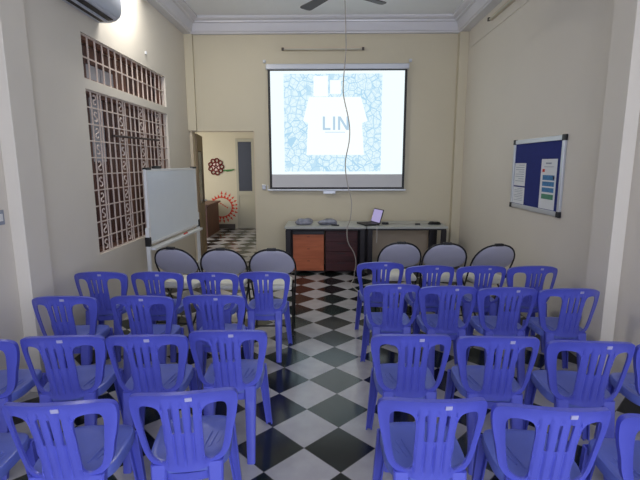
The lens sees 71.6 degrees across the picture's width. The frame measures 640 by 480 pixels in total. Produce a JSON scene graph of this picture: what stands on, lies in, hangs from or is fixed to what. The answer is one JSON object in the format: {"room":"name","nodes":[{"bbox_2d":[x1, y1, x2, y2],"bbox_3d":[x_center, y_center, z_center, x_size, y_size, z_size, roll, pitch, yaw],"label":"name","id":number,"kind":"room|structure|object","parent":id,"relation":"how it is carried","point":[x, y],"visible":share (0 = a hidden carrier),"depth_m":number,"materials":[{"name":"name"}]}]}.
{"room":"community hall","nodes":[
{"label":"community hall","id":0,"kind":"room"},
{"bbox_2d":[0,0,195,401],"bbox_3d":[-2.281,-0.669,2.384,0.220,3.870,10.070,0,10,1],"label":"wall","id":1,"kind":"structure","parent":0,"point":[54,28],"depth_m":3.91,"materials":[{"name":"paint"}]},
{"bbox_2d":[0,210,4,224],"bbox_3d":[-2.157,-0.147,2.974,0.013,0.100,0.120,0,10,1],"label":"wall socket","id":2,"kind":"object","parent":1,"relation":"attached to","point":[2,219],"visible":1,"depth_m":3.01,"materials":[{"name":"grey plastic"}]},
{"bbox_2d":[0,0,59,391],"bbox_3d":[-2.112,-0.794,3.108,0.100,3.870,0.255,0,10,1],"label":"pillar","id":3,"kind":"structure","parent":1,"relation":"attached to","point":[18,128],"depth_m":3.12,"materials":[{"name":"paint"}]},
{"bbox_2d":[63,0,121,22],"bbox_3d":[-2.035,-2.165,3.873,0.235,0.298,0.860,0,10,1],"label":"air conditioner","id":4,"kind":"object","parent":1,"relation":"attached to","point":[101,11],"visible":1,"depth_m":4.03,"materials":[{"name":"plastic"}]},
{"bbox_2d":[81,33,163,105],"bbox_3d":[-2.240,-1.857,5.071,0.158,0.400,2.130,0,10,1],"label":"window","id":5,"kind":"structure","parent":1,"relation":"in","point":[114,74],"depth_m":4.94,"materials":[{"name":"white metal"}]},
{"bbox_2d":[81,43,86,77],"bbox_3d":[-2.312,-1.708,4.201,0.035,0.340,0.282,0,10,1],"label":"shutter","id":6,"kind":"object","parent":5,"relation":"attached to","point":[83,46],"depth_m":4.32,"materials":[{"name":"brown wood"}]},
{"bbox_2d":[84,45,99,67],"bbox_3d":[-2.311,-1.846,4.476,0.030,0.160,0.274,0,10,1],"label":"shutter","id":7,"kind":"object","parent":5,"relation":"attached to","point":[91,52],"depth_m":4.46,"materials":[{"name":"brown wood"}]},
{"bbox_2d":[98,52,112,73],"bbox_3d":[-2.307,-1.896,4.766,0.030,0.160,0.274,0,10,1],"label":"shutter","id":8,"kind":"object","parent":5,"relation":"attached to","point":[105,58],"depth_m":4.74,"materials":[{"name":"brown wood"}]},
{"bbox_2d":[112,59,125,91],"bbox_3d":[-2.301,-1.857,5.071,0.035,0.340,0.282,0,10,1],"label":"shutter","id":9,"kind":"object","parent":5,"relation":"attached to","point":[118,67],"depth_m":5.08,"materials":[{"name":"brown wood"}]},
{"bbox_2d":[124,65,136,95],"bbox_3d":[-2.297,-1.907,5.361,0.035,0.340,0.282,0,10,1],"label":"shutter","id":10,"kind":"object","parent":5,"relation":"attached to","point":[129,68],"depth_m":5.39,"materials":[{"name":"brown wood"}]},
{"bbox_2d":[135,70,145,98],"bbox_3d":[-2.294,-1.957,5.651,0.035,0.340,0.282,0,10,1],"label":"shutter","id":11,"kind":"object","parent":5,"relation":"attached to","point":[139,73],"depth_m":5.68,"materials":[{"name":"brown wood"}]},
{"bbox_2d":[145,75,154,101],"bbox_3d":[-2.290,-2.007,5.941,0.035,0.340,0.282,0,10,1],"label":"shutter","id":12,"kind":"object","parent":5,"relation":"attached to","point":[148,78],"depth_m":5.97,"materials":[{"name":"brown wood"}]},
{"bbox_2d":[85,89,167,253],"bbox_3d":[-2.237,-0.803,5.252,0.158,1.560,2.130,0,10,1],"label":"window","id":13,"kind":"structure","parent":1,"relation":"in","point":[118,182],"depth_m":4.99,"materials":[{"name":"white metal"}]},
{"bbox_2d":[86,96,100,246],"bbox_3d":[-2.309,-0.653,4.383,0.035,1.500,0.282,0,10,1],"label":"shutter","id":14,"kind":"object","parent":13,"relation":"attached to","point":[87,98],"depth_m":4.51,"materials":[{"name":"brown wood"}]},
{"bbox_2d":[94,164,113,245],"bbox_3d":[-2.308,-0.383,4.728,0.030,0.850,0.274,0,10,1],"label":"shutter","id":15,"kind":"object","parent":13,"relation":"attached to","point":[107,165],"depth_m":4.72,"materials":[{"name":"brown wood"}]},
{"bbox_2d":[102,101,125,240],"bbox_3d":[-2.302,-0.753,4.963,0.035,1.500,0.282,0,10,1],"label":"shutter","id":16,"kind":"object","parent":13,"relation":"attached to","point":[103,102],"depth_m":4.96,"materials":[{"name":"brown wood"}]},
{"bbox_2d":[116,105,136,236],"bbox_3d":[-2.299,-0.803,5.253,0.035,1.500,0.282,0,10,1],"label":"shutter","id":17,"kind":"object","parent":13,"relation":"attached to","point":[127,109],"depth_m":5.29,"materials":[{"name":"brown wood"}]},
{"bbox_2d":[113,135,159,140],"bbox_3d":[-2.141,-1.205,5.258,0.024,0.043,1.280,0,10,1],"label":"curtain rod","id":18,"kind":"object","parent":13,"relation":"attached to","point":[120,136],"visible":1,"depth_m":5.13,"materials":[{"name":"brown metal"}]},
{"bbox_2d":[128,108,145,232],"bbox_3d":[-2.295,-0.853,5.543,0.035,1.500,0.282,0,10,1],"label":"shutter","id":19,"kind":"object","parent":13,"relation":"attached to","point":[131,110],"depth_m":5.54,"materials":[{"name":"brown wood"}]},
{"bbox_2d":[139,111,150,166],"bbox_3d":[-2.292,-0.903,5.833,0.035,1.500,0.282,0,10,1],"label":"shutter","id":20,"kind":"object","parent":13,"relation":"attached to","point":[146,115],"depth_m":5.83,"materials":[{"name":"brown wood"}]},
{"bbox_2d":[147,114,157,165],"bbox_3d":[-2.288,-0.953,6.123,0.035,1.500,0.282,0,10,1],"label":"shutter","id":21,"kind":"object","parent":13,"relation":"attached to","point":[150,117],"depth_m":6.07,"materials":[{"name":"brown wood"}]},
{"bbox_2d":[87,69,147,246],"bbox_3d":[-2.397,-1.020,5.217,0.080,2.600,2.530,0,10,1],"label":"wall","id":22,"kind":"structure","parent":0,"point":[100,69],"depth_m":4.92,"materials":[{"name":"beige paint"}]},
{"bbox_2d":[195,132,255,228],"bbox_3d":[-2.661,-1.888,11.438,4.400,3.200,0.120,0,10,1],"label":"wall","id":23,"kind":"structure","parent":0,"point":[220,145],"depth_m":11.39,"materials":[{"name":"paint"}]},
{"bbox_2d":[208,158,223,174],"bbox_3d":[-2.657,-1.875,11.359,0.412,0.440,0.040,0,10,1],"label":"wreath","id":24,"kind":"object","parent":23,"relation":"attached to","point":[214,163],"visible":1,"depth_m":11.35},
{"bbox_2d":[212,191,237,222],"bbox_3d":[-2.489,-0.854,11.551,0.765,0.846,0.004,0,10,1],"label":"wall decoration","id":25,"kind":"object","parent":23,"relation":"attached to","point":[229,200],"visible":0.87,"depth_m":11.54,"materials":[{"name":"red paper"}]},
{"bbox_2d":[219,224,234,228],"bbox_3d":[-3.478,-0.359,11.641,2.520,0.120,0.020,0,10,1],"label":"baseboard","id":26,"kind":"structure","parent":23,"relation":"attached to","point":[221,226],"depth_m":11.62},
{"bbox_2d":[235,139,255,227],"bbox_3d":[-1.791,-1.435,11.419,0.700,2.290,0.050,0,10,1],"label":"door","id":27,"kind":"structure","parent":23,"relation":"in","point":[244,148],"depth_m":11.40,"materials":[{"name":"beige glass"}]},
{"bbox_2d":[7,229,639,479],"bbox_3d":[-1.190,0.903,4.940,7.500,0.100,14.600,0,10,1],"label":"floor","id":28,"kind":"structure","parent":0,"point":[319,389],"depth_m":3.31,"materials":[{"name":"tile"}]},
{"bbox_2d":[0,432,38,478],"bbox_3d":[-1.497,0.976,1.875,0.437,0.798,0.487,-1,10,-4],"label":"plastic chair","id":29,"kind":"object","parent":28,"relation":"on","point":[9,455],"visible":0.8,"depth_m":2.01,"materials":[{"name":"blue plastic"}]},
{"bbox_2d":[0,339,47,479],"bbox_3d":[-1.849,0.864,2.530,0.437,0.798,0.487,-1,10,-4],"label":"plastic chair","id":30,"kind":"object","parent":28,"relation":"on","point":[15,382],"visible":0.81,"depth_m":2.41,"materials":[{"name":"blue plastic"}]},
{"bbox_2d":[20,335,124,443],"bbox_3d":[-1.403,0.853,2.586,0.437,0.798,0.487,-1,10,-4],"label":"plastic chair","id":31,"kind":"object","parent":28,"relation":"on","point":[72,382],"visible":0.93,"depth_m":2.42,"materials":[{"name":"blue plastic"}]},
{"bbox_2d":[2,399,146,479],"bbox_3d":[-1.037,0.964,1.938,0.437,0.798,0.487,-1,10,-3],"label":"plastic chair","id":32,"kind":"object","parent":28,"relation":"on","point":[91,452],"visible":1,"depth_m":1.76,"materials":[{"name":"blue plastic"}]},
{"bbox_2d":[32,296,118,381],"bbox_3d":[-1.793,0.734,3.283,0.437,0.798,0.487,-1,10,-3],"label":"plastic chair","id":33,"kind":"object","parent":28,"relation":"on","point":[64,327],"visible":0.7,"depth_m":3.09,"materials":[{"name":"blue plastic"}]},
{"bbox_2d":[74,271,139,361],"bbox_3d":[-1.872,0.617,3.959,0.437,0.798,0.487,-1,10,-2],"label":"plastic chair","id":34,"kind":"object","parent":28,"relation":"on","point":[105,309],"visible":0.7,"depth_m":3.77,"materials":[{"name":"blue plastic"}]},
{"bbox_2d":[110,295,187,383],"bbox_3d":[-1.249,0.731,3.292,0.437,0.798,0.487,0,10,0],"label":"plastic chair","id":35,"kind":"object","parent":28,"relation":"on","point":[142,327],"visible":0.69,"depth_m":3.10,"materials":[{"name":"blue plastic"}]},
{"bbox_2d":[106,334,198,473],"bbox_3d":[-0.948,0.850,2.598,0.437,0.798,0.487,-1,10,-2],"label":"plastic chair","id":36,"kind":"object","parent":28,"relation":"on","point":[157,377],"visible":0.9,"depth_m":2.42,"materials":[{"name":"blue plastic"}]},
{"bbox_2d":[131,272,192,362],"bbox_3d":[-1.388,0.617,3.954,0.437,0.798,0.487,0,10,-1],"label":"plastic chair","id":37,"kind":"object","parent":28,"relation":"on","point":[158,311],"visible":0.64,"depth_m":3.77,"materials":[{"name":"blue plastic"}]},
{"bbox_2d":[133,167,202,315],"bbox_3d":[-1.790,-0.082,5.543,0.444,1.637,1.612,1,10,4],"label":"whiteboard","id":38,"kind":"object","parent":28,"relation":"on","point":[171,207],"visible":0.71,"depth_m":5.28,"materials":[{"name":"white plastic"}]},
{"bbox_2d":[151,227,202,249],"bbox_3d":[-1.758,-0.033,5.550,0.085,0.030,1.532,1,10,4],"label":"tray","id":39,"kind":"object","parent":38,"relation":"on","point":[197,229],"depth_m":5.37,"materials":[{"name":"white metal"}]},
{"bbox_2d":[154,246,206,325],"bbox_3d":[-1.444,0.460,4.660,0.482,0.864,0.572,2,10,11],"label":"folding chair","id":40,"kind":"object","parent":28,"relation":"on","point":[172,259],"visible":0.83,"depth_m":4.51,"materials":[{"name":"grey fabric"}]},
{"bbox_2d":[129,387,241,479],"bbox_3d":[-0.579,0.950,2.015,0.437,0.798,0.487,-1,10,-7],"label":"plastic chair","id":41,"kind":"object","parent":28,"relation":"on","point":[197,446],"visible":1,"depth_m":1.85,"materials":[{"name":"blue plastic"}]},
{"bbox_2d":[205,200,220,237],"bbox_3d":[-2.870,-0.523,10.702,0.700,0.760,1.200,0,10,1],"label":"desk","id":42,"kind":"object","parent":28,"relation":"on","point":[211,206],"visible":0.44,"depth_m":10.62,"materials":[{"name":"brown wood"}]},
{"bbox_2d":[187,272,243,358],"bbox_3d":[-0.909,0.619,3.938,0.437,0.798,0.487,0,10,1],"label":"plastic chair","id":43,"kind":"object","parent":28,"relation":"on","point":[230,309],"visible":0.52,"depth_m":3.73,"materials":[{"name":"blue plastic"}]},
{"bbox_2d":[183,295,250,389],"bbox_3d":[-0.747,0.728,3.305,0.437,0.798,0.487,0,10,0],"label":"plastic chair","id":44,"kind":"object","parent":28,"relation":"on","point":[203,347],"visible":0.61,"depth_m":3.11,"materials":[{"name":"blue plastic"}]},
{"bbox_2d":[200,248,250,323],"bbox_3d":[-0.969,0.468,4.607,0.482,0.864,0.572,0,10,1],"label":"folding chair","id":45,"kind":"object","parent":28,"relation":"on","point":[220,260],"visible":0.75,"depth_m":4.45,"materials":[{"name":"grey fabric"}]},
{"bbox_2d":[189,330,272,464],"bbox_3d":[-0.517,0.838,2.662,0.437,0.798,0.487,0,10,-1],"label":"plastic chair","id":46,"kind":"object","parent":28,"relation":"on","point":[245,375],"visible":0.91,"depth_m":2.51,"materials":[{"name":"blue plastic"}]},
{"bbox_2d":[239,271,292,362],"bbox_3d":[-0.472,0.616,3.953,0.437,0.798,0.487,0,10,1],"label":"plastic chair","id":47,"kind":"object","parent":28,"relation":"on","point":[263,307],"visible":0.99,"depth_m":3.80,"materials":[{"name":"blue plastic"}]},
{"bbox_2d":[249,248,296,334],"bbox_3d":[-0.480,0.472,4.582,0.482,0.864,0.572,-1,10,-2],"label":"folding chair","id":48,"kind":"object","parent":28,"relation":"on","point":[269,259],"visible":0.8,"depth_m":4.43,"materials":[{"name":"grey fabric"}]},
{"bbox_2d":[293,230,323,270],"bbox_3d":[-0.174,0.137,7.047,0.480,0.630,0.483,0,10,1],"label":"drawer pedestal","id":49,"kind":"object","parent":28,"relation":"on","point":[308,245],"visible":0.85,"depth_m":6.81,"materials":[{"name":"orange wood"}]},
{"bbox_2d":[284,221,365,273],"bbox_3d":[0.086,0.108,7.055,1.230,0.742,0.690,0,10,1],"label":"table","id":50,"kind":"object","parent":28,"relation":"on","point":[290,226],"visible":0.67,"depth_m":6.74,"materials":[{"name":"grey laminate"}]},
{"bbox_2d":[295,218,312,224],"bbox_3d":[-0.247,-0.291,6.891,0.278,0.102,0.205,0,10,1],"label":"plastic bundle","id":51,"kind":"object","parent":50,"relation":"on","point":[301,221],"visible":1,"depth_m":6.82,"materials":[{"name":"grey plastic"}]},
{"bbox_2d":[318,218,336,224],"bbox_3d":[0.114,-0.285,6.865,0.303,0.098,0.204,0,10,1],"label":"plastic bundle","id":52,"kind":"object","parent":50,"relation":"on","point":[328,221],"visible":0.94,"depth_m":6.80,"materials":[{"name":"grey plastic"}]},
{"bbox_2d":[325,230,357,270],"bbox_3d":[0.331,0.137,7.039,0.490,0.630,0.486,0,10,1],"label":"drawer pedestal","id":53,"kind":"object","parent":28,"relation":"on","point":[339,256],"visible":0.95,"depth_m":6.81,"materials":[{"name":"red wood"}]},
{"bbox_2d":[355,262,403,345],"bbox_3d":[0.561,0.554,4.300,0.437,0.798,0.487,0,10,0],"label":"plastic chair","id":54,"kind":"object","parent":28,"relation":"on","point":[376,298],"visible":0.61,"depth_m":4.12,"materials":[{"name":"blue plastic"}]},
{"bbox_2d":[360,284,419,367],"bbox_3d":[0.554,0.679,3.570,0.437,0.798,0.487,0,10,0],"label":"plastic chair","id":55,"kind":"object","parent":28,"relation":"on","point":[391,320],"visible":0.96,"depth_m":3.40,"materials":[{"name":"blue plastic"}]},
{"bbox_2d":[376,241,421,313],"bbox_3d":[0.860,0.409,4.930,0.482,0.864,0.572,0,10,1],"label":"folding chair","id":56,"kind":"object","parent":28,"relation":"on","point":[403,253],"visible":0.73,"depth_m":4.77,"materials":[{"name":"grey fabric"}]},
{"bbox_2d":[363,221,447,273],"bbox_3d":[1.316,0.108,7.040,1.210,0.742,0.690,0,10,1],"label":"table","id":57,"kind":"object","parent":28,"relation":"on","point":[424,236],"visible":0.59,"depth_m":7.26,"materials":[{"name":"grey laminate"}]},
{"bbox_2d":[357,208,383,225],"bbox_3d":[0.778,-0.359,6.883,0.313,0.236,0.320,-4,10,-19],"label":"laptop","id":58,"kind":"object","parent":57,"relation":"on","point":[377,215],"visible":1,"depth_m":6.87,"materials":[{"name":"black plastic"}]},
{"bbox_2d":[428,221,440,224],"bbox_3d":[1.774,-0.263,6.895,0.213,0.043,0.123,0,10,1],"label":"cable bundle","id":59,"kind":"object","parent":57,"relation":"on","point":[430,222],"visible":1,"depth_m":6.85,"materials":[{"name":"black plastic"}]},
{"bbox_2d":[366,334,450,471],"bbox_3d":[0.499,0.847,2.597,0.437,0.798,0.487,0,10,1],"label":"plastic chair","id":60,"kind":"object","parent":28,"relation":"on","point":[401,379],"visible":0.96,"depth_m":2.42,"materials":[{"name":"blue plastic"}]},
{"bbox_2d":[403,265,453,351],"bbox_3d":[0.989,0.576,4.165,0.437,0.798,0.487,0,10,0],"label":"plastic chair","id":61,"kind":"object","parent":28,"relation":"on","point":[431,300],"visible":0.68,"depth_m":3.98,"materials":[{"name":"blue plastic"}]},
{"bbox_2d":[372,397,486,479],"bbox_3d":[0.453,0.957,1.957,0.437,0.798,0.487,0,10,1],"label":"plastic chair","id":62,"kind":"object","parent":28,"relation":"on","point":[419,449],"visible":1,"depth_m":1.78,"materials":[{"name":"blue plastic"}]},
{"bbox_2d":[419,242,466,316],"bbox_3d":[1.337,0.416,4.885,0.482,0.864,0.572,0,10,3],"label":"folding chair","id":63,"kind":"object","parent":28,"relation":"on","point":[450,254],"visible":0.73,"depth_m":4.72,"materials":[{"name":"grey fabric"}]},
{"bbox_2d":[412,285,476,376],"bbox_3d":[0.965,0.688,3.516,0.437,0.798,0.487,0,10,1],"label":"plastic chair","id":64,"kind":"object","parent":28,"relation":"on","point":[447,322],"visible":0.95,"depth_m":3.35,"materials":[{"name":"blue plastic"}]},
{"bbox_2d":[449,265,505,351],"bbox_3d":[1.447,0.578,4.150,0.437,0.798,0.487,0,10,1],"label":"plastic chair","id":65,"kind":"object","parent":28,"relation":"on","point":[489,302],"visible":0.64,"depth_m":3.96,"materials":[{"name":"blue plastic"}]},
{"bbox_2d":[462,243,514,315],"bbox_3d":[1.806,0.430,4.798,0.482,0.864,0.572,-1,10,-7],"label":"folding chair","id":66,"kind":"object","parent":28,"relation":"on","point":[501,255],"visible":0.65,"depth_m":4.64,"materials":[{"name":"grey fabric"}]},
{"bbox_2d":[444,336,539,474],"bbox_3d":[0.965,0.851,2.568,0.437,0.798,0.487,0,10,3],"label":"plastic chair","id":67,"kind":"object","parent":28,"relation":"on","point":[496,383],"visible":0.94,"depth_m":2.40,"materials":[{"name":"blue plastic"}]},
{"bbox_2d":[466,287,536,389],"bbox_3d":[1.393,0.694,3.477,0.437,0.798,0.487,0,10,1],"label":"plastic chair","id":68,"kind":"object","parent":28,"relation":"on","point":[505,323],"visible":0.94,"depth_m":3.31,"materials":[{"name":"blue plastic"}]},
{"bbox_2d":[496,266,557,352],"bbox_3d":[1.899,0.579,4.136,0.437,0.798,0.487,0,10,2],"label":"plastic chair","id":69,"kind":"object","parent":28,"relation":"on","point":[528,270],"visible":0.58,"depth_m":3.94,"materials":[{"name":"blue plastic"}]},
{"bbox_2d":[471,403,610,479],"bbox_3d":[0.907,0.967,1.897,0.437,0.798,0.487,1,10,5],"label":"plastic chair","id":70,"kind":"object","parent":28,"relation":"on","point":[511,454],"visible":1,"depth_m":1.71,"materials":[{"name":"blue plastic"}]},
{"bbox_2d":[516,288,599,370],"bbox_3d":[1.834,0.699,3.442,0.437,0.798,0.487,0,10,2],"label":"plastic chair","id":71,"kind":"object","parent":28,"relation":"on","point":[566,326],"visible":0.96,"depth_m":3.27,"materials":[{"name":"blue plastic"}]},
{"bbox_2d":[523,340,634,479],"bbox_3d":[1.426,0.862,2.501,0.437,0.798,0.487,1,10,5],"label":"plastic chair","id":72,"kind":"object","parent":28,"relation":"on","point":[563,388],"visible":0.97,"depth_m":2.33,"materials":[{"name":"blue plastic"}]},
{"bbox_2d":[579,413,639,479],"bbox_3d":[1.357,0.979,1.820,0.437,0.798,0.487,1,10,6],"label":"plastic chair","id":73,"kind":"object","parent":28,"relation":"on","point":[618,458],"visible":0.91,"depth_m":1.79,"materials":[{"name":"blue plastic"}]},
{"bbox_2d":[594,344,639,438],"bbox_3d":[1.876,0.867,2.465,0.437,0.798,0.487,1,10,5],"label":"plastic chair","id":74,"kind":"object","parent":28,"relation":"on","point":[630,388],"visible":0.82,"depth_m":2.48,"materials":[{"name":"blue plastic"}]},
{"bbox_2d":[189,34,457,263],"bbox_3d":[0.088,-1.514,7.258,4.400,3.870,0.120,0,10,1],"label":"wall","id":75,"kind":"structure","parent":0,"point":[231,74],"depth_m":7.10,"materials":[{"name":"paint"}]},
{"bbox_2d":[183,34,196,130],"bbox_3d":[-2.050,-2.582,7.008,0.130,1.670,0.060,0,10,1],"label":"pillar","id":76,"kind":"structure","parent":75,"relation":"attached to","point":[188,38],"depth_m":7.00,"materials":[{"name":"paint"}]},
{"bbox_2d":[195,133,206,256],"bbox_3d":[-2.127,-0.771,7.951,0.120,2.160,0.900,-2,10,-9],"label":"door","id":77,"kind":"structure","parent":75,"relation":"in","point":[198,139],"depth_m":7.89,"materials":[{"name":"brown wood"}]},
{"bbox_2d":[190,131,256,260],"bbox_3d":[-1.580,-0.691,7.419,1.040,2.200,0.142,0,10,1],"label":"trim","id":78,"kind":"structure","parent":75,"relation":"attached to","point":[192,133],"depth_m":7.27,"materials":[{"name":"beige wood"}]},
{"bbox_2d":[281,47,363,50],"bbox_3d":[0.044,-2.979,6.912,1.286,0.056,0.062,0,10,1],"label":"lamp","id":79,"kind":"object","parent":75,"relation":"attached to","point":[282,48],"visible":1,"depth_m":6.90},
{"bbox_2d":[265,63,409,193],"bbox_3d":[0.269,-1.752,7.107,2.256,2.028,0.081,0,10,1],"label":"projection screen","id":80,"kind":"object","parent":75,"relation":"attached to","point":[309,124],"visible":0.99,"depth_m":7.08,"materials":[{"name":"fabric"}]},
{"bbox_2d":[283,73,382,171],"bbox_3d":[0.204,-1.857,7.073,1.548,1.511,0.002,0,10,1],"label":"picture","id":81,"kind":"object","parent":80,"relation":"attached to","point":[315,118],"depth_m":7.07,"materials":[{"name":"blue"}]},
{"bbox_2d":[448,31,469,243],"bbox_3d":[2.217,-1.494,7.119,0.140,3.870,0.110,0,10,1],"label":"pillar","id":82,"kind":"structure","parent":75,"relation":"attached to","point":[463,37],"depth_m":7.04,"materials":[{"name":"paint"}]},
{"bbox_2d":[184,0,463,14],"bbox_3d":[0.025,-2.638,2.031,5.000,0.120,10.100,0,10,1],"label":"ceiling","id":83,"kind":"structure","parent":0,"point":[200,7],"depth_m":6.33,"materials":[{"name":"paint"}]},
{"bbox_2d":[300,0,385,10],"bbox_3d":[0.173,-2.675,4.327,0.936,0.555,0.963,2,10,9],"label":"ceiling fan","id":84,"kind":"object","parent":83,"relation":"hanging from","point":[311,5],"visible":1,"depth_m":4.71,"materials":[{"name":"black metal"}]},
{"bbox_2d":[343,0,357,290],"bbox_3d":[0.435,-1.281,5.876,0.222,3.891,0.839,0,10,-1],"label":"hanging cable","id":85,"kind":"object","parent":83,"relation":"hanging from","point":[344,0],"visible":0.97,"depth_m":6.25,"materials":[{"name":"grey plastic"}]},
{"bbox_2d":[459,0,639,375],"bbox_3d":[2.329,-0.669,2.327,0.200,3.870,10.070,0,10,1],"label":"wall","id":86,"kind":"structure","parent":0,"point":[541,71],"depth_m":4.42,"materials":[{"name":"paint"}]},
{"bbox_2d":[147,0,502,34],"bbox_3d":[0.024,-2.460,1.986,4.400,0.215,9.950,0,10,1],"label":"trim","id":87,"kind":"structure","parent":86,"relation":"attached to","point":[469,13],"depth_m":6.72,"materials":[{"name":"paint"}]},
{"bbox_2d":[470,0,529,47],"bbox_3d":[2.254,-2.835,4.888,0.012,0.470,3.650,0,10,1],"label":"trim","id":88,"kind":"structure","parent":86,"relation":"attached to","point":[480,30],"depth_m":5.82,"materials":[{"name":"paint"}]},
{"bbox_2d":[487,0,514,20],"bbox_3d":[2.219,-2.789,5.196,0.062,0.056,1.286,0,10,1],"label":"lamp","id":89,"kind":"object","parent":86,"relation":"attached to","point":[509,2],"visible":1,"depth_m":5.46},
{"bbox_2d":[509,134,567,217],"bbox_3d":[2.242,-0.678,4.636,0.029,0.767,1.122,0,10,1],"label":"notice board","id":90,"kind":"object","parent":86,"relation":"attached to","point":[531,152],"visible":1,"depth_m":4.58,"materials":[{"name":"blue fabric"}]},
{"bbox_2d":[512,186,523,203],"bbox_3d":[2.247,-0.508,5.033,0.003,0.185,0.285,0,10,1],"label":"paper notice","id":91,"kind":"object","parent":90,"relation":"attached to","point":[518,192],"visible":1,"depth_m":5.03,"materials":[{"name":"grey paper"}]},
{"bbox_2d":[514,163,525,185],"bbox_3d":[2.246,-0.737,4.991,0.003,0.250,0.280,0,10,1],"label":"paper notice","id":92,"kind":"object","parent":90,"relation":"attached to","point":[520,168],"visible":1,"depth_m":4.97,"materials":[{"name":"grey paper"}]},
{"bbox_2d":[538,159,557,210],"bbox_3d":[2.239,-0.549,4.369,0.003,0.490,0.310,0,10,1],"label":"paper notice","id":93,"kind":"object","parent":90,"relation":"attached to","point":[549,166],"visible":1,"depth_m":4.35,"materials":[{"name":"grey paper"}]},
{"bbox_2d":[541,194,552,199],"bbox_3d":[2.238,-0.426,4.382,0.001,0.049,0.232,0,10,1],"label":"print","id":94,"kind":"object","parent":93,"relation":"attached to","point":[543,196],"depth_m":4.38},
{"bbox_2d":[541,187,553,192],"bbox_3d":[2.238,-0.492,4.371,0.001,0.044,0.232,0,10,1],"label":"print","id":95,"kind":"object","parent":93,"relation":"on","point":[543,189],"depth_m":4.37},
{"bbox_2d":[542,181,553,186],"bbox_3d":[2.238,-0.550,4.361,0.001,0.044,0.232,0,10,1],"label":"print","id":96,"kind":"object","parent":93,"relation":"on","point":[544,183],"depth_m":4.36},
{"bbox_2d":[542,175,554,180],"bbox_3d":[2.238,-0.610,4.350,0.001,0.049,0.232,0,10,1],"label":"print","id":97,"kind":"object","parent":93,"relation":"on","point":[544,177],"depth_m":4.35},
{"bbox_2d":[581,0,639,374],"bbox_3d":[2.190,-0.828,3.251,0.100,3.870,0.260,0,10,1],"label":"pillar","id":98,"kind":"structure","parent":86,"relation":"attached to","point":[621,111],"depth_m":3.26,"materials":[{"name":"paint"}]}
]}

